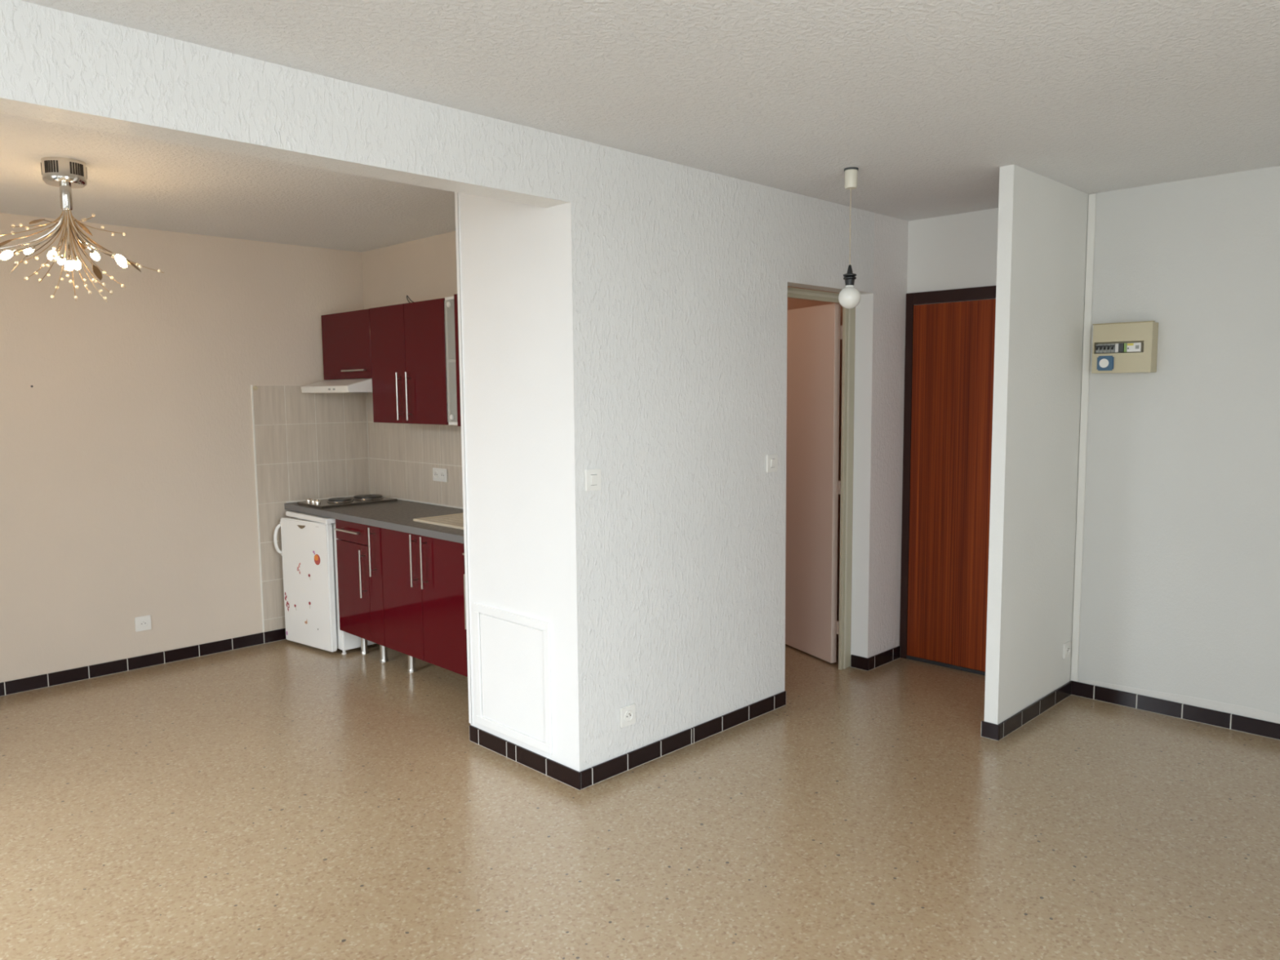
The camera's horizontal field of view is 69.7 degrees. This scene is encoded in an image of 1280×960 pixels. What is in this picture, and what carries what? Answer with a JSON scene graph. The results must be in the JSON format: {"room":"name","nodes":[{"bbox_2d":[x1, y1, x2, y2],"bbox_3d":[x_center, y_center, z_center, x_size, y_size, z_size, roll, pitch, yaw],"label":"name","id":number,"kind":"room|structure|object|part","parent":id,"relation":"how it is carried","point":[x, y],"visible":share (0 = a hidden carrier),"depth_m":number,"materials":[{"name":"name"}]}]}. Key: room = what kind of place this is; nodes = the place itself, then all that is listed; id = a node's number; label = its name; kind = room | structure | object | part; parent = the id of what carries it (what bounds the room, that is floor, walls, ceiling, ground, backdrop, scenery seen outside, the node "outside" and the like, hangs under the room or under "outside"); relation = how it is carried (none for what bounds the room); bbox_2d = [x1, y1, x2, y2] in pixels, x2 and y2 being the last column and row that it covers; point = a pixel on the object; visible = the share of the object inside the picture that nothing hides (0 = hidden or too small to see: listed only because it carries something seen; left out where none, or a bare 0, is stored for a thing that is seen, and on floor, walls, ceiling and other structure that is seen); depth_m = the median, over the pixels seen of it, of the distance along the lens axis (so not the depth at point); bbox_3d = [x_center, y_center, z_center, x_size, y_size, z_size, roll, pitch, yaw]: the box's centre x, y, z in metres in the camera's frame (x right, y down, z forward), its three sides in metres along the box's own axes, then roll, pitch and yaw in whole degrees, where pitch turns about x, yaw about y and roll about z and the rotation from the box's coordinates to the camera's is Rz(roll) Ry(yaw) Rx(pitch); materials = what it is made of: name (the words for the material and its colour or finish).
{"room":"empty living room","nodes":[
{"label":"empty living room","id":0,"kind":"room"},
{"bbox_2d":[0,213,370,682],"bbox_3d":[-3.358,-0.124,4.852,0.210,2.500,4.306,5,8,45],"label":"wall","id":1,"kind":"structure","parent":0,"point":[144,470],"depth_m":5.29,"materials":[{"name":"paint"}]},
{"bbox_2d":[0,627,285,696],"bbox_3d":[-3.308,1.094,4.867,0.010,0.071,4.194,5,8,45],"label":"baseboard","id":2,"kind":"structure","parent":1,"relation":"attached to","point":[25,684],"depth_m":5.27,"materials":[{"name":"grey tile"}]},
{"bbox_2d":[134,614,151,631],"bbox_3d":[-2.859,0.826,5.289,0.019,0.084,0.084,5,8,45],"label":"wall socket","id":3,"kind":"object","parent":1,"relation":"attached to","point":[141,623],"visible":1,"depth_m":5.29,"materials":[{"name":"white plastic"}]},
{"bbox_2d":[361,231,462,507],"bbox_3d":[-0.813,-0.187,5.273,2.811,2.500,0.108,5,8,45],"label":"wall","id":4,"kind":"structure","parent":0,"point":[402,457],"depth_m":5.77,"materials":[{"name":"tile"}]},
{"bbox_2d":[320,308,372,379],"bbox_3d":[-1.726,-0.842,5.792,0.616,0.410,0.351,5,8,45],"label":"upper cabinet","id":5,"kind":"object","parent":4,"relation":"attached to","point":[346,335],"visible":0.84,"depth_m":5.68,"materials":[{"name":"red laminate"}]},
{"bbox_2d":[300,378,372,393],"bbox_3d":[-1.768,-0.590,5.770,0.611,0.086,0.478,5,8,45],"label":"extractor hood","id":6,"kind":"object","parent":5,"relation":"attached to","point":[349,385],"visible":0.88,"depth_m":5.54,"materials":[{"name":"white metal"}]},
{"bbox_3d":[-1.740,-0.668,5.600,0.280,0.011,0.035,5,8,45],"label":"handle","id":7,"kind":"part","parent":5,"relation":"part of","materials":[{"name":"silver metal"}]},
{"bbox_2d":[367,524,385,646],"bbox_3d":[-1.286,0.567,5.307,0.148,0.671,0.608,5,8,45],"label":"base cabinet","id":8,"kind":"object","parent":4,"relation":"attached to","point":[374,533],"visible":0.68,"depth_m":5.11,"materials":[{"name":"red laminate"}]},
{"bbox_3d":[-1.482,0.398,5.082,0.011,0.273,0.040,5,8,45],"label":"handle","id":9,"kind":"part","parent":8,"relation":"part of","materials":[{"name":"silver metal"}]},
{"bbox_2d":[369,297,448,424],"bbox_3d":[-1.227,-0.669,5.309,0.788,0.676,0.351,5,8,45],"label":"upper cabinet","id":10,"kind":"object","parent":4,"relation":"attached to","point":[408,341],"visible":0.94,"depth_m":5.18,"materials":[{"name":"red plastic"}]},
{"bbox_3d":[-1.463,-0.671,5.359,0.382,0.676,0.018,5,8,45],"label":"door","id":11,"kind":"part","parent":10,"relation":"part of","materials":[{"name":"red paint"}]},
{"bbox_3d":[-1.378,-0.479,5.256,0.011,0.271,0.035,5,8,45],"label":"handle","id":12,"kind":"part","parent":10,"relation":"part of","materials":[{"name":"silver metal"}]},
{"bbox_3d":[-1.306,-0.473,5.184,0.011,0.271,0.035,5,8,45],"label":"handle","id":13,"kind":"part","parent":10,"relation":"part of","materials":[{"name":"silver metal"}]},
{"bbox_3d":[-1.183,-0.647,5.081,0.400,0.676,0.018,5,8,45],"label":"door","id":14,"kind":"part","parent":10,"relation":"part of","materials":[{"name":"red paint"}]},
{"bbox_2d":[432,467,447,482],"bbox_3d":[-1.224,-0.031,5.612,0.152,0.080,0.019,5,8,45],"label":"wall socket","id":15,"kind":"object","parent":4,"relation":"attached to","point":[438,474],"visible":1,"depth_m":5.61,"materials":[{"name":"white plastic"}]},
{"bbox_2d":[433,471,438,478],"bbox_3d":[-1.252,-0.033,5.635,0.048,0.048,0.004,5,8,45],"label":"socket","id":16,"kind":"object","parent":15,"relation":"attached to","point":[435,473],"depth_m":5.64,"materials":[{"name":"grey plastic"}]},
{"bbox_2d":[440,471,444,479],"bbox_3d":[-1.201,-0.028,5.585,0.048,0.048,0.004,5,8,45],"label":"socket","id":17,"kind":"object","parent":15,"relation":"attached to","point":[442,473],"depth_m":5.58,"materials":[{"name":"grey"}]},
{"bbox_2d":[444,296,457,425],"bbox_3d":[-0.892,-0.644,4.998,0.122,0.680,0.320,5,8,45],"label":"upper cabinet","id":18,"kind":"object","parent":4,"relation":"attached to","point":[449,301],"visible":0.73,"depth_m":4.94,"materials":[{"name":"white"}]},
{"bbox_2d":[448,359,455,362],"bbox_3d":[-0.889,-0.647,5.002,0.090,0.016,0.295,5,8,45],"label":"shelf","id":19,"kind":"object","parent":18,"relation":"attached to","point":[450,360],"depth_m":4.91,"materials":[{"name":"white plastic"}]},
{"bbox_2d":[453,293,461,426],"bbox_3d":[-0.725,-0.626,4.796,0.394,0.688,0.369,5,8,45],"label":"upper cabinet","id":20,"kind":"object","parent":4,"relation":"attached to","point":[455,300],"visible":0.08,"depth_m":4.82,"materials":[{"name":"white laminate"}]},
{"bbox_2d":[0,639,1279,959],"bbox_3d":[-0.292,1.352,3.060,7.254,0.150,6.297,5,8,45],"label":"floor","id":21,"kind":"structure","parent":0,"point":[285,799],"depth_m":3.30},
{"bbox_2d":[273,511,376,654],"bbox_3d":[-1.853,0.609,5.800,0.550,0.833,0.682,5,8,45],"label":"fridge","id":22,"kind":"object","parent":21,"relation":"on","point":[308,553],"visible":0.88,"depth_m":5.58,"materials":[{"name":"white metal"}]},
{"bbox_3d":[-2.255,0.369,5.748,0.020,0.216,0.078,4,7,37],"label":"handle","id":23,"kind":"part","parent":22,"relation":"part of","materials":[{"name":"white plastic"}]},
{"bbox_3d":[-2.037,0.634,5.640,0.493,0.777,0.040,4,7,37],"label":"door","id":24,"kind":"part","parent":22,"relation":"part of","materials":[{"name":"white metal"}]},
{"bbox_3d":[-1.825,0.206,5.791,0.547,0.029,0.594,5,8,45],"label":"lid","id":25,"kind":"part","parent":22,"relation":"part of","materials":[{"name":"white plastic"}]},
{"bbox_2d":[334,519,388,662],"bbox_3d":[-1.471,0.633,5.500,0.374,0.836,0.608,5,8,45],"label":"base cabinet","id":26,"kind":"object","parent":21,"relation":"on","point":[352,541],"visible":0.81,"depth_m":5.31,"materials":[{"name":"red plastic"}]},
{"bbox_3d":[-1.668,0.292,5.258,0.264,0.011,0.040,5,8,45],"label":"handle","id":27,"kind":"part","parent":26,"relation":"part of","materials":[{"name":"silver metal"}]},
{"bbox_3d":[-1.654,0.296,5.286,0.372,0.121,0.018,5,8,45],"label":"drawer","id":28,"kind":"part","parent":26,"relation":"part of","materials":[{"name":"red paint"}]},
{"bbox_3d":[-1.651,0.632,5.318,0.372,0.546,0.018,5,8,45],"label":"door","id":29,"kind":"part","parent":26,"relation":"part of","materials":[{"name":"red paint"}]},
{"bbox_3d":[-1.562,0.528,5.176,0.011,0.272,0.040,5,8,45],"label":"handle","id":30,"kind":"part","parent":26,"relation":"part of","materials":[{"name":"silver metal"}]},
{"bbox_2d":[381,528,467,676],"bbox_3d":[-0.951,0.678,4.981,0.794,0.836,0.608,5,8,45],"label":"base cabinet","id":31,"kind":"object","parent":21,"relation":"on","point":[423,576],"visible":0.59,"depth_m":4.76,"materials":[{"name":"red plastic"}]},
{"bbox_3d":[-1.271,0.603,4.933,0.397,0.671,0.018,5,8,45],"label":"door","id":32,"kind":"part","parent":31,"relation":"part of","materials":[{"name":"red paint"}]},
{"bbox_3d":[-1.178,0.419,4.780,0.011,0.275,0.040,5,8,45],"label":"handle","id":33,"kind":"part","parent":31,"relation":"part of","materials":[{"name":"silver metal"}]},
{"bbox_3d":[-1.108,0.424,4.709,0.011,0.270,0.040,5,8,45],"label":"handle","id":34,"kind":"part","parent":31,"relation":"part of","materials":[{"name":"silver metal"}]},
{"bbox_3d":[-0.990,0.627,4.654,0.390,0.671,0.018,5,8,45],"label":"door","id":35,"kind":"part","parent":31,"relation":"part of","materials":[{"name":"red paint"}]},
{"bbox_2d":[462,552,467,663],"bbox_3d":[-0.550,0.713,4.583,0.333,0.836,0.608,5,8,45],"label":"base cabinet","id":36,"kind":"object","parent":21,"relation":"on","point":[463,553],"visible":0.09,"depth_m":4.44,"materials":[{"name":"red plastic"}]},
{"bbox_2d":[284,495,464,543],"bbox_3d":[-1.236,0.211,5.238,2.294,0.046,0.597,5,8,45],"label":"countertop","id":37,"kind":"structure","parent":36,"relation":"on","point":[398,515],"depth_m":5.29,"materials":[{"name":"grey laminate"}]},
{"bbox_2d":[297,493,397,508],"bbox_3d":[-1.859,0.124,5.846,0.345,0.038,0.515,5,8,45],"label":"cooktop","id":38,"kind":"object","parent":37,"relation":"in","point":[357,500],"visible":1,"depth_m":5.76,"materials":[{"name":"silver metal"}]},
{"bbox_3d":[-2.075,0.127,5.760,0.036,0.024,0.037,5,8,45],"label":"knob","id":39,"kind":"part","parent":38,"relation":"part of","materials":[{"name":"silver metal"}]},
{"bbox_3d":[-1.992,0.135,5.674,0.036,0.024,0.037,5,8,45],"label":"knob","id":40,"kind":"part","parent":38,"relation":"part of","materials":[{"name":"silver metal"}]},
{"bbox_3d":[-1.891,0.125,5.796,0.146,0.016,0.146,5,8,45],"label":"hot plate","id":41,"kind":"part","parent":38,"relation":"part of","materials":[{"name":"grey metal"}]},
{"bbox_3d":[-1.761,0.109,5.947,0.180,0.016,0.180,5,8,45],"label":"hot plate","id":42,"kind":"part","parent":38,"relation":"part of","materials":[{"name":"grey metal"}]},
{"bbox_2d":[413,512,463,529],"bbox_3d":[-0.875,0.298,4.899,0.614,0.168,0.382,5,8,45],"label":"sink","id":43,"kind":"object","parent":37,"relation":"in","point":[454,521],"visible":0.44,"depth_m":4.92,"materials":[{"name":"beige plastic"}]},
{"bbox_3d":[-0.833,0.588,4.451,0.011,0.270,0.040,5,8,45],"label":"handle","id":44,"kind":"part","parent":36,"relation":"part of","materials":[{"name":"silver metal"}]},
{"bbox_2d":[0,0,1279,252],"bbox_3d":[-0.315,-1.285,2.807,7.254,0.150,6.297,5,8,45],"label":"ceiling","id":45,"kind":"structure","parent":0,"point":[928,100],"depth_m":2.91,"materials":[{"name":"paint"}]},
{"bbox_2d":[0,156,163,302],"bbox_3d":[-2.318,-0.994,3.699,0.601,0.565,0.591,5,8,45],"label":"chandelier","id":46,"kind":"object","parent":45,"relation":"hanging from","point":[67,174],"visible":1,"depth_m":3.68,"materials":[{"name":"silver metal"}]},
{"bbox_3d":[-2.481,-0.881,3.597,0.031,0.039,0.043,5,8,45],"label":"bulb","id":47,"kind":"part","parent":46,"relation":"part of","materials":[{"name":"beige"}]},
{"bbox_3d":[-2.527,-0.950,3.798,0.046,0.036,0.030,2,6,26],"label":"bulb","id":48,"kind":"part","parent":46,"relation":"part of","materials":[{"name":"beige glass"}]},
{"bbox_3d":[-2.438,-1.005,3.683,0.145,0.168,0.211,5,8,45],"label":"arm","id":49,"kind":"part","parent":46,"relation":"part of","materials":[{"name":"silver metal"}]},
{"bbox_3d":[-2.386,-0.995,3.654,0.039,0.181,0.179,5,8,45],"label":"arm","id":50,"kind":"part","parent":46,"relation":"part of","materials":[{"name":"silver metal"}]},
{"bbox_3d":[-2.253,-0.861,3.521,0.030,0.040,0.043,-3,6,-21],"label":"bulb","id":51,"kind":"part","parent":46,"relation":"part of","materials":[{"name":"beige glass"}]},
{"bbox_3d":[-2.470,-0.937,3.921,0.045,0.036,0.030,5,8,45],"label":"bulb","id":52,"kind":"part","parent":46,"relation":"part of","materials":[{"name":"beige glass"}]},
{"bbox_3d":[-2.283,-0.986,3.620,0.009,0.195,0.178,-2,6,-15],"label":"arm","id":53,"kind":"part","parent":46,"relation":"part of","materials":[{"name":"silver metal"}]},
{"bbox_3d":[-2.382,-1.019,3.801,0.009,0.162,0.226,-5,7,-38],"label":"arm","id":54,"kind":"part","parent":46,"relation":"part of","materials":[{"name":"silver metal"}]},
{"bbox_3d":[-2.309,-1.135,3.696,0.042,0.096,0.042,5,8,45],"label":"stem","id":55,"kind":"part","parent":46,"relation":"part of","materials":[{"name":"silver metal"}]},
{"bbox_3d":[-2.252,-0.966,3.618,0.009,0.234,0.209,-4,6,-30],"label":"arm","id":56,"kind":"part","parent":46,"relation":"part of","materials":[{"name":"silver metal"}]},
{"bbox_3d":[-2.186,-0.821,3.521,0.042,0.041,0.032,5,8,45],"label":"bulb","id":57,"kind":"part","parent":46,"relation":"part of","materials":[{"name":"beige glass"}]},
{"bbox_3d":[-2.330,-1.007,3.765,0.008,0.179,0.114,-3,6,-22],"label":"arm","id":58,"kind":"part","parent":46,"relation":"part of","materials":[{"name":"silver metal"}]},
{"bbox_3d":[-2.358,-0.901,3.846,0.038,0.043,0.032,5,8,45],"label":"bulb","id":59,"kind":"part","parent":46,"relation":"part of","materials":[{"name":"beige glass"}]},
{"bbox_3d":[-2.310,-1.028,3.788,0.009,0.143,0.151,-1,5,-1],"label":"arm","id":60,"kind":"part","parent":46,"relation":"part of","materials":[{"name":"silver metal"}]},
{"bbox_3d":[-2.203,-0.995,3.689,0.171,0.192,0.117,5,8,45],"label":"arm","id":61,"kind":"part","parent":46,"relation":"part of","materials":[{"name":"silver metal"}]},
{"bbox_3d":[-2.269,-1.017,3.811,0.008,0.169,0.207,2,6,20],"label":"arm","id":62,"kind":"part","parent":46,"relation":"part of","materials":[{"name":"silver metal"}]},
{"bbox_3d":[-2.312,-0.952,3.899,0.031,0.038,0.044,-1,6,-7],"label":"bulb","id":63,"kind":"part","parent":46,"relation":"part of","materials":[{"name":"beige glass"}]},
{"bbox_3d":[-2.077,-0.882,3.675,0.040,0.039,0.036,5,8,45],"label":"bulb","id":64,"kind":"part","parent":46,"relation":"part of","materials":[{"name":"beige glass"}]},
{"bbox_3d":[-2.222,-0.931,3.943,0.031,0.038,0.044,2,6,26],"label":"bulb","id":65,"kind":"part","parent":46,"relation":"part of","materials":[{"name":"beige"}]},
{"bbox_2d":[0,0,570,208],"bbox_3d":[-1.510,-1.029,2.259,0.143,0.235,3.400,5,8,45],"label":"beam","id":66,"kind":"structure","parent":45,"relation":"attached to","point":[57,66],"depth_m":2.59,"materials":[{"name":"white paint"}]},
{"bbox_2d":[838,167,860,308],"bbox_3d":[0.902,-1.033,3.943,0.095,0.589,0.095,5,8,45],"label":"pendant lamp","id":67,"kind":"object","parent":45,"relation":"hanging from","point":[849,297],"visible":1,"depth_m":3.93,"materials":[{"name":"grey glass"}]},
{"bbox_3d":[0.904,-0.789,3.966,0.095,0.099,0.095,5,8,45],"label":"bulb","id":68,"kind":"part","parent":67,"relation":"part of","materials":[{"name":"white glass"}]},
{"bbox_3d":[0.901,-1.083,3.938,0.004,0.330,0.006,5,8,45],"label":"cord","id":69,"kind":"part","parent":67,"relation":"part of","materials":[{"name":"beige plastic"}]},
{"bbox_2d":[459,137,908,772],"bbox_3d":[0.371,-0.137,4.654,0.743,2.500,2.497,5,8,45],"label":"wall","id":70,"kind":"structure","parent":0,"point":[633,328],"depth_m":3.89,"materials":[{"name":"white paint"}]},
{"bbox_2d":[454,191,473,724],"bbox_3d":[-0.771,-0.107,4.024,0.026,2.420,0.006,5,8,45],"label":"trim","id":71,"kind":"structure","parent":70,"relation":"attached to","point":[456,194],"depth_m":4.02,"materials":[{"name":"white paint"}]},
{"bbox_2d":[473,603,552,754],"bbox_3d":[-0.545,0.829,3.893,0.519,0.544,0.010,5,8,45],"label":"access panel","id":72,"kind":"object","parent":70,"relation":"attached to","point":[513,678],"visible":1,"depth_m":3.88,"materials":[{"name":"white paint"}]},
{"bbox_3d":[-0.543,0.828,3.895,0.437,0.462,0.005,5,8,45],"label":"door","id":73,"kind":"part","parent":72,"relation":"part of","materials":[{"name":"white paint"}]},
{"bbox_2d":[469,724,581,790],"bbox_3d":[-0.501,1.164,3.884,0.752,0.071,0.010,5,8,45],"label":"baseboard","id":74,"kind":"structure","parent":70,"relation":"attached to","point":[560,772],"depth_m":3.85,"materials":[{"name":"black tile"}]},
{"bbox_2d":[584,468,601,491],"bbox_3d":[-0.180,-0.001,3.572,0.017,0.084,0.082,5,8,45],"label":"light switch","id":75,"kind":"object","parent":70,"relation":"attached to","point":[592,477],"visible":1,"depth_m":3.56,"materials":[{"name":"white plastic"}]},
{"bbox_2d":[619,703,635,728],"bbox_3d":[-0.047,0.973,3.789,0.019,0.084,0.084,5,8,45],"label":"wall socket","id":76,"kind":"object","parent":70,"relation":"attached to","point":[628,717],"visible":1,"depth_m":3.78,"materials":[{"name":"white plastic"}]},
{"bbox_2d":[580,690,786,789],"bbox_3d":[0.246,1.137,4.105,0.010,0.071,1.358,5,8,45],"label":"baseboard","id":77,"kind":"structure","parent":70,"relation":"attached to","point":[604,771],"depth_m":4.02,"materials":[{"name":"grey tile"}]},
{"bbox_2d":[766,453,777,472],"bbox_3d":[0.632,-0.080,4.381,0.017,0.084,0.082,5,8,45],"label":"light switch","id":78,"kind":"object","parent":70,"relation":"attached to","point":[771,460],"visible":1,"depth_m":4.37,"materials":[{"name":"white plastic"}]},
{"bbox_2d":[785,287,855,670],"bbox_3d":[0.943,0.024,5.147,0.486,2.075,1.230,0,6,7],"label":"door","id":79,"kind":"structure","parent":70,"relation":"in","point":[815,334],"depth_m":5.25,"materials":[{"name":"beige paint"}]},
{"bbox_2d":[868,645,900,670],"bbox_3d":[1.398,1.016,5.252,0.010,0.071,0.344,5,8,45],"label":"baseboard","id":80,"kind":"structure","parent":70,"relation":"attached to","point":[881,659],"depth_m":5.24,"materials":[{"name":"grey tile"}]},
{"bbox_2d":[786,286,855,644],"bbox_3d":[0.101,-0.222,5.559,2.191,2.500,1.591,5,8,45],"label":"door frame","id":81,"kind":"structure","parent":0,"point":[793,303],"depth_m":5.60,"materials":[{"name":"beige paint"}]},
{"bbox_2d":[850,654,869,671],"bbox_3d":[1.235,1.026,5.163,0.113,0.071,0.010,5,8,45],"label":"baseboard reveal","id":82,"kind":"structure","parent":81,"relation":"attached to","point":[857,662],"depth_m":5.16,"materials":[{"name":"grey tile"}]},
{"bbox_2d":[984,164,1088,740],"bbox_3d":[1.872,-0.117,4.307,0.072,2.500,0.866,5,8,45],"label":"wall","id":83,"kind":"structure","parent":0,"point":[1042,226],"depth_m":4.20,"materials":[{"name":"white paint"}]},
{"bbox_2d":[980,720,999,741],"bbox_3d":[1.569,1.124,4.118,0.081,0.071,0.010,5,8,45],"label":"baseboard","id":84,"kind":"structure","parent":83,"relation":"attached to","point":[988,730],"depth_m":4.11,"materials":[{"name":"grey tile"}]},
{"bbox_2d":[1062,640,1071,659],"bbox_3d":[2.152,0.857,4.623,0.019,0.078,0.078,5,8,45],"label":"wall socket","id":85,"kind":"object","parent":83,"relation":"attached to","point":[1066,646],"visible":1,"depth_m":4.61,"materials":[{"name":"white plastic"}]},
{"bbox_2d":[906,165,1279,724],"bbox_3d":[1.849,-0.191,5.078,6.854,2.500,0.202,5,8,45],"label":"wall","id":86,"kind":"structure","parent":0,"point":[1180,595],"depth_m":4.26,"materials":[{"name":"paint"}]},
{"bbox_2d":[899,285,995,675],"bbox_3d":[1.831,0.021,4.969,0.898,2.100,0.012,5,8,45],"label":"door","id":87,"kind":"structure","parent":86,"relation":"in","point":[949,358],"depth_m":5.09,"materials":[{"name":"red wood"}]},
{"bbox_2d":[1071,193,1096,681],"bbox_3d":[2.205,-0.181,4.572,0.033,2.424,0.012,5,8,45],"label":"trim","id":88,"kind":"structure","parent":86,"relation":"attached to","point":[1092,197],"depth_m":4.56,"materials":[{"name":"white paint"}]},
{"bbox_2d":[1091,320,1158,373],"bbox_3d":[2.301,-0.628,4.367,0.266,0.235,0.100,5,8,45],"label":"box","id":89,"kind":"object","parent":86,"relation":"attached to","point":[1131,347],"visible":1,"depth_m":4.33,"materials":[{"name":"beige plastic"}]},
{"bbox_2d":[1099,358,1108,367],"bbox_3d":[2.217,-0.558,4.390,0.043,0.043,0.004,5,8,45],"label":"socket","id":90,"kind":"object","parent":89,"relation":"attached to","point":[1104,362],"depth_m":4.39,"materials":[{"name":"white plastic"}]},
{"bbox_2d":[1097,355,1114,370],"bbox_3d":[2.225,-0.558,4.393,0.075,0.070,0.010,5,8,45],"label":"socket","id":91,"kind":"object","parent":89,"relation":"attached to","point":[1104,362],"depth_m":4.39,"materials":[{"name":"blue"}]},
{"bbox_2d":[1118,342,1124,352],"bbox_3d":[2.294,-0.628,4.368,0.021,0.042,0.047,5,8,45],"label":"switch","id":92,"kind":"object","parent":89,"relation":"attached to","point":[1121,345],"depth_m":4.35,"materials":[{"name":"grey plastic"}]},
{"bbox_2d":[1071,680,1279,739],"bbox_3d":[3.204,1.149,3.711,2.825,0.071,0.010,5,8,45],"label":"baseboard","id":93,"kind":"structure","parent":86,"relation":"attached to","point":[1202,715],"depth_m":4.35,"materials":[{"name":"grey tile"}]}
]}

